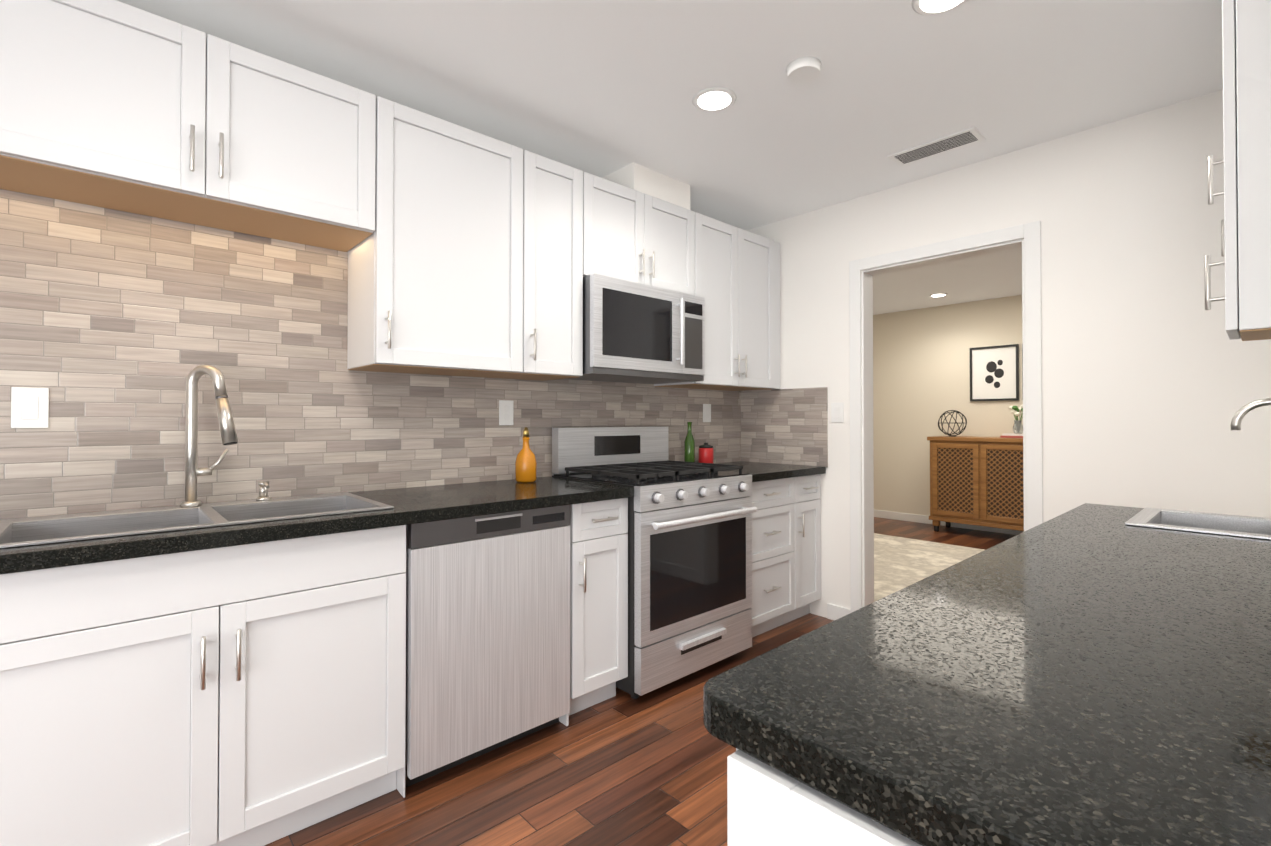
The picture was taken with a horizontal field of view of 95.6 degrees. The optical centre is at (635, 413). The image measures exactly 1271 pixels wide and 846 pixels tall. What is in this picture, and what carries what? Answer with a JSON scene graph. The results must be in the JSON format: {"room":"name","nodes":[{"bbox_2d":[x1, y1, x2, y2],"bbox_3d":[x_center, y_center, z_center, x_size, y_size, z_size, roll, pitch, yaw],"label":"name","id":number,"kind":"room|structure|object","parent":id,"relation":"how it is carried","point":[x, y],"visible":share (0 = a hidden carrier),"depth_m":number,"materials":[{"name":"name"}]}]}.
{"room":"kitchen","nodes":[
{"label":"kitchen","id":0,"kind":"room"},
{"bbox_2d":[265,517,1015,845],"bbox_3d":[0.883,1.256,2.422,9.390,0.100,7.040,1,-1,-43],"label":"floor","id":1,"kind":"structure","parent":0,"point":[622,768],"depth_m":1.85,"materials":[{"name":"brown wood"}]},
{"bbox_2d":[0,573,15,845],"bbox_3d":[-1.887,0.762,1.102,0.876,0.860,0.587,1,-1,-43],"label":"base cabinet","id":2,"kind":"object","parent":1,"relation":"on","point":[7,581],"depth_m":1.22,"materials":[{"name":"white wood"}]},
{"bbox_2d":[0,461,825,573],"bbox_3d":[-0.895,0.321,1.991,4.932,0.040,0.623,1,-1,-43],"label":"countertop","id":3,"kind":"structure","parent":2,"relation":"on","point":[415,505],"depth_m":1.73,"materials":[{"name":"black stone"}]},
{"bbox_2d":[0,492,393,547],"bbox_3d":[-1.248,0.394,1.692,0.880,0.207,0.486,1,-1,-43],"label":"sink","id":4,"kind":"object","parent":3,"relation":"in","point":[18,532],"visible":0.27,"depth_m":1.70,"materials":[{"name":"metal"}]},
{"bbox_2d":[256,481,270,500],"bbox_3d":[-1.245,0.261,1.934,0.044,0.064,0.093,1,-1,-43],"label":"soap dispenser","id":5,"kind":"object","parent":4,"relation":"on","point":[264,486],"visible":1,"depth_m":1.94,"materials":[{"name":"silver metal"}]},
{"bbox_2d":[179,365,237,506],"bbox_3d":[-1.345,0.068,1.817,0.139,0.446,0.149,1,-1,-43],"label":"faucet","id":6,"kind":"object","parent":3,"relation":"on","point":[227,432],"visible":1,"depth_m":1.81,"materials":[{"name":"silver metal"}]},
{"bbox_2d":[515,427,536,482],"bbox_3d":[-0.494,0.184,2.596,0.095,0.245,0.096,1,-1,-43],"label":"oil bottle","id":7,"kind":"object","parent":3,"relation":"on","point":[525,466],"visible":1,"depth_m":2.56,"materials":[{"name":"orange glass"}]},
{"bbox_2d":[684,422,694,461],"bbox_3d":[0.320,0.183,3.410,0.062,0.265,0.062,1,-1,-43],"label":"bottle","id":8,"kind":"object","parent":3,"relation":"on","point":[689,448],"visible":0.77,"depth_m":3.39,"materials":[{"name":"green glass"}]},
{"bbox_2d":[698,443,713,463],"bbox_3d":[0.426,0.246,3.479,0.089,0.140,0.090,1,-1,-43],"label":"canister","id":9,"kind":"object","parent":3,"relation":"on","point":[706,452],"visible":0.73,"depth_m":3.44,"materials":[{"name":"red"}]},
{"bbox_2d":[405,505,569,787],"bbox_3d":[-0.665,0.775,2.200,0.611,0.857,0.582,1,-1,-43],"label":"dishwasher","id":10,"kind":"object","parent":1,"relation":"on","point":[487,633],"visible":0.71,"depth_m":1.95,"materials":[{"name":"silver metal"}]},
{"bbox_2d":[559,498,627,725],"bbox_3d":[-0.339,0.777,2.521,0.300,0.860,0.587,1,-1,-43],"label":"base cabinet","id":11,"kind":"object","parent":1,"relation":"on","point":[598,529],"depth_m":2.31,"materials":[{"name":"white wood"}]},
{"bbox_2d":[552,427,757,698],"bbox_3d":[0.107,0.640,2.831,0.765,1.140,0.698,1,-1,-43],"label":"range","id":12,"kind":"object","parent":1,"relation":"on","point":[689,567],"visible":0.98,"depth_m":2.61,"materials":[{"name":"silver metal"}]},
{"bbox_2d":[750,476,803,637],"bbox_3d":[0.546,0.785,3.331,0.553,0.860,0.587,1,-1,-43],"label":"base cabinet","id":13,"kind":"object","parent":1,"relation":"on","point":[778,521],"depth_m":3.16,"materials":[{"name":"white wood"}]},
{"bbox_2d":[804,474,820,614],"bbox_3d":[0.811,0.788,3.575,0.284,0.860,0.587,1,-1,-43],"label":"base cabinet","id":14,"kind":"object","parent":1,"relation":"on","point":[812,483],"depth_m":3.40,"materials":[{"name":"white wood"}]},
{"bbox_2d":[727,749,921,845],"bbox_3d":[0.674,0.757,0.698,1.062,0.860,0.617,1,-1,-43],"label":"base cabinet","id":15,"kind":"object","parent":1,"relation":"on","point":[767,805],"visible":0.08,"depth_m":0.49,"materials":[{"name":"white wood"}]},
{"bbox_2d":[703,503,1270,845],"bbox_3d":[1.003,0.311,1.028,1.970,0.040,0.652,1,-1,-43],"label":"countertop","id":16,"kind":"structure","parent":15,"relation":"on","point":[1086,674],"depth_m":0.58,"materials":[{"name":"black stone"}]},
{"bbox_2d":[1125,508,1270,539],"bbox_3d":[1.545,0.383,1.546,0.386,0.187,0.306,1,-1,-43],"label":"sink","id":17,"kind":"object","parent":16,"relation":"in","point":[1235,525],"visible":0.25,"depth_m":1.62,"materials":[{"name":"metal"}]},
{"bbox_2d":[1230,398,1270,429],"bbox_3d":[1.641,0.124,1.475,0.086,0.327,0.161,1,-1,-43],"label":"faucet","id":18,"kind":"object","parent":16,"relation":"on","point":[1239,415],"visible":1,"depth_m":1.50,"materials":[{"name":"silver metal"}]},
{"bbox_2d":[874,533,983,601],"bbox_3d":[1.720,1.227,4.987,2.350,0.012,2.150,1,-1,-43],"label":"area rug","id":19,"kind":"object","parent":1,"relation":"on","point":[900,563],"visible":0.07,"depth_m":4.81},
{"bbox_2d":[927,436,1023,531],"bbox_3d":[3.594,0.742,5.889,0.444,1.000,1.000,1,-1,-43],"label":"sideboard","id":20,"kind":"object","parent":1,"relation":"on","point":[976,480],"visible":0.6,"depth_m":5.76,"materials":[{"name":"brown wood"}]},
{"bbox_2d":[938,410,966,436],"bbox_3d":[3.369,0.103,6.123,0.278,0.282,0.278,1,-1,-43],"label":"orb","id":21,"kind":"object","parent":20,"relation":"on","point":[950,434],"visible":1,"depth_m":6.10,"materials":[{"name":"grey metal"}]},
{"bbox_2d":[1000,404,1022,437],"bbox_3d":[3.774,0.073,5.681,0.180,0.331,0.260,1,-1,-43],"label":"flower vase","id":22,"kind":"object","parent":20,"relation":"on","point":[1017,426],"visible":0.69,"depth_m":5.66,"materials":[{"name":"white"}]},
{"bbox_2d":[117,0,1222,314],"bbox_3d":[0.883,-1.299,2.449,9.390,0.100,7.040,1,-1,-43],"label":"ceiling","id":23,"kind":"structure","parent":0,"point":[601,88],"depth_m":2.13,"materials":[{"name":"white paint"}]},
{"bbox_2d":[602,162,689,209],"bbox_3d":[0.044,-1.168,3.103,0.418,0.149,0.300,1,-1,-43],"label":"chase","id":24,"kind":"object","parent":23,"relation":"attached to","point":[642,179],"visible":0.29,"depth_m":2.95,"materials":[{"name":"white paint"}]},
{"bbox_2d":[692,87,736,111],"bbox_3d":[0.313,-1.247,2.293,0.176,0.006,0.176,1,-1,-43],"label":"recessed light","id":25,"kind":"object","parent":23,"relation":"in","point":[712,99],"visible":1,"depth_m":2.28,"materials":[{"name":"white"}]},
{"bbox_2d":[786,57,821,83],"bbox_3d":[0.609,-1.238,2.083,0.124,0.029,0.124,1,-1,-43],"label":"smoke detector","id":26,"kind":"object","parent":23,"relation":"attached to","point":[803,70],"visible":1,"depth_m":2.06,"materials":[{"name":"white plastic"}]},
{"bbox_2d":[887,126,985,165],"bbox_3d":[1.399,-1.242,2.691,0.150,0.008,0.380,1,-1,-43],"label":"ceiling vent","id":27,"kind":"object","parent":23,"relation":"in","point":[962,138],"visible":1,"depth_m":2.67,"materials":[{"name":"white metal"}]},
{"bbox_2d":[929,293,947,296],"bbox_3d":[3.096,-1.208,5.887,0.176,0.006,0.176,1,-1,-43],"label":"recessed light","id":28,"kind":"object","parent":23,"relation":"in","point":[938,295],"visible":1,"depth_m":5.88,"materials":[{"name":"white"}]},
{"bbox_2d":[912,0,967,15],"bbox_3d":[0.926,-1.253,1.728,0.176,0.006,0.176,1,-1,-43],"label":"recessed light","id":29,"kind":"object","parent":23,"relation":"in","point":[929,7],"visible":1,"depth_m":1.77,"materials":[{"name":"white plastic"}]},
{"bbox_2d":[873,295,1022,515],"bbox_3d":[4.299,0.011,5.567,0.120,2.455,7.040,1,-1,-43],"label":"wall","id":30,"kind":"structure","parent":0,"point":[921,371],"depth_m":6.53,"materials":[{"name":"beige paint"}]},
{"bbox_2d":[874,509,1023,534],"bbox_3d":[4.251,1.193,5.510,0.012,0.090,6.800,1,-1,-43],"label":"baseboard","id":31,"kind":"structure","parent":30,"relation":"attached to","point":[877,513],"depth_m":6.55,"materials":[{"name":"white"}]},
{"bbox_2d":[970,344,1018,400],"bbox_3d":[3.763,-0.421,6.049,0.022,0.575,0.450,1,-1,-43],"label":"picture frame","id":32,"kind":"object","parent":30,"relation":"attached to","point":[994,373],"visible":1,"depth_m":6.04,"materials":[{"name":"black"}]},
{"bbox_2d":[1022,348,1022,392],"bbox_3d":[4.040,-0.424,5.747,0.022,0.575,0.300,1,-1,-43],"label":"picture frame","id":33,"kind":"object","parent":30,"relation":"attached to","point":[1022,370],"visible":0.02,"depth_m":5.85,"materials":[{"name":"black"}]},
{"bbox_2d":[746,90,1270,617],"bbox_3d":[2.311,-0.024,2.252,0.120,2.455,4.600,1,-1,-43],"label":"wall","id":34,"kind":"structure","parent":0,"point":[1154,378],"depth_m":2.48,"materials":[{"name":"white paint"}]},
{"bbox_2d":[741,387,827,467],"bbox_3d":[0.929,0.084,3.664,0.008,0.479,0.634,1,-1,-43],"label":"tile backsplash","id":35,"kind":"structure","parent":34,"relation":"attached to","point":[784,426],"depth_m":3.64,"materials":[{"name":"tile"}]},
{"bbox_2d":[831,403,842,421],"bbox_3d":[1.185,-0.007,3.383,0.008,0.115,0.075,1,-1,-43],"label":"light switch","id":36,"kind":"object","parent":34,"relation":"attached to","point":[836,412],"visible":1,"depth_m":3.38,"materials":[{"name":"white plastic"}]},
{"bbox_2d":[827,603,850,616],"bbox_3d":[1.034,1.175,3.737,0.012,0.090,0.907,1,-1,-43],"label":"baseboard","id":37,"kind":"structure","parent":34,"relation":"attached to","point":[835,612],"depth_m":3.37,"materials":[{"name":"white"}]},
{"bbox_2d":[849,221,1042,612],"bbox_3d":[1.601,0.165,3.025,0.148,2.095,0.925,1,-1,-43],"label":"door frame","id":38,"kind":"structure","parent":34,"relation":"attached to","point":[1028,235],"depth_m":3.14,"materials":[{"name":"white wood"}]},
{"bbox_3d":[-1.290,-0.025,2.153,5.564,2.455,0.120,1,-1,-43],"label":"wall","id":39,"kind":"structure","parent":0,"visible":0},
{"bbox_2d":[0,164,11,190],"bbox_3d":[-2.032,-0.875,1.168,1.007,0.473,0.323,1,-1,-43],"label":"upper cabinet","id":40,"kind":"object","parent":39,"relation":"attached to","point":[5,184],"depth_m":1.56,"materials":[{"name":"white"}]},
{"bbox_2d":[0,0,383,248],"bbox_3d":[-1.376,-0.868,1.769,1.006,0.473,0.323,1,-1,-43],"label":"upper cabinet","id":41,"kind":"object","parent":39,"relation":"attached to","point":[110,104],"depth_m":1.64,"materials":[{"name":"white wood"}]},
{"bbox_2d":[0,189,740,519],"bbox_3d":[-1.181,-0.180,2.168,5.143,0.975,0.008,1,-1,-43],"label":"tile backsplash","id":42,"kind":"structure","parent":39,"relation":"attached to","point":[117,327],"depth_m":1.95,"materials":[{"name":"tile"}]},
{"bbox_2d":[11,387,48,427],"bbox_3d":[-1.732,-0.017,1.648,0.074,0.116,0.008,1,-1,-43],"label":"light switch","id":43,"kind":"object","parent":42,"relation":"attached to","point":[29,407],"visible":1,"depth_m":1.65,"materials":[{"name":"white plastic"}]},
{"bbox_2d":[499,400,513,424],"bbox_3d":[-0.602,-0.004,2.684,0.074,0.116,0.007,1,-1,-43],"label":"electrical outlet plate","id":44,"kind":"object","parent":42,"relation":"attached to","point":[506,411],"visible":1,"depth_m":2.68,"materials":[{"name":"white plastic"}]},
{"bbox_2d":[703,404,710,421],"bbox_3d":[0.454,-0.003,3.652,0.074,0.116,0.007,1,-1,-43],"label":"electrical outlet plate","id":45,"kind":"object","parent":42,"relation":"attached to","point":[706,412],"visible":1,"depth_m":3.65,"materials":[{"name":"white plastic"}]},
{"bbox_2d":[328,98,539,379],"bbox_3d":[-0.788,-0.635,2.305,0.703,0.928,0.323,1,-1,-43],"label":"upper cabinet","id":46,"kind":"object","parent":39,"relation":"attached to","point":[472,254],"depth_m":2.18,"materials":[{"name":"white wood"}]},
{"bbox_2d":[528,155,599,380],"bbox_3d":[-0.458,-0.632,2.608,0.426,0.928,0.323,1,-1,-43],"label":"upper cabinet","id":47,"kind":"object","parent":39,"relation":"attached to","point":[569,196],"depth_m":2.54,"materials":[{"name":"white wood"}]},
{"bbox_2d":[600,177,699,296],"bbox_3d":[-0.065,-0.857,2.971,0.752,0.471,0.323,1,-1,-43],"label":"upper cabinet","id":48,"kind":"object","parent":39,"relation":"attached to","point":[645,239],"depth_m":2.86,"materials":[{"name":"white wood"}]},
{"bbox_2d":[567,273,704,383],"bbox_3d":[-0.027,-0.395,2.924,0.748,0.442,0.436,1,-1,-43],"label":"microwave","id":49,"kind":"object","parent":48,"relation":"attached to","point":[633,332],"visible":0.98,"depth_m":2.75,"materials":[{"name":"silver metal"}]},
{"bbox_2d":[654,214,779,390],"bbox_3d":[0.496,-0.623,3.482,0.883,0.928,0.323,1,-1,-43],"label":"upper cabinet","id":50,"kind":"object","parent":39,"relation":"attached to","point":[740,268],"depth_m":3.37,"materials":[{"name":"white wood"}]},
{"bbox_3d":[1.511,-0.037,0.969,2.794,2.455,0.120,1,-1,-43],"label":"wall","id":51,"kind":"structure","parent":0,"visible":0},
{"bbox_2d":[1204,0,1270,340],"bbox_3d":[1.760,-0.641,1.518,1.006,0.933,0.336,1,-1,-43],"label":"upper cabinet","id":52,"kind":"object","parent":51,"relation":"attached to","point":[1246,161],"visible":1,"depth_m":1.25,"materials":[{"name":"white wood"}]}
]}

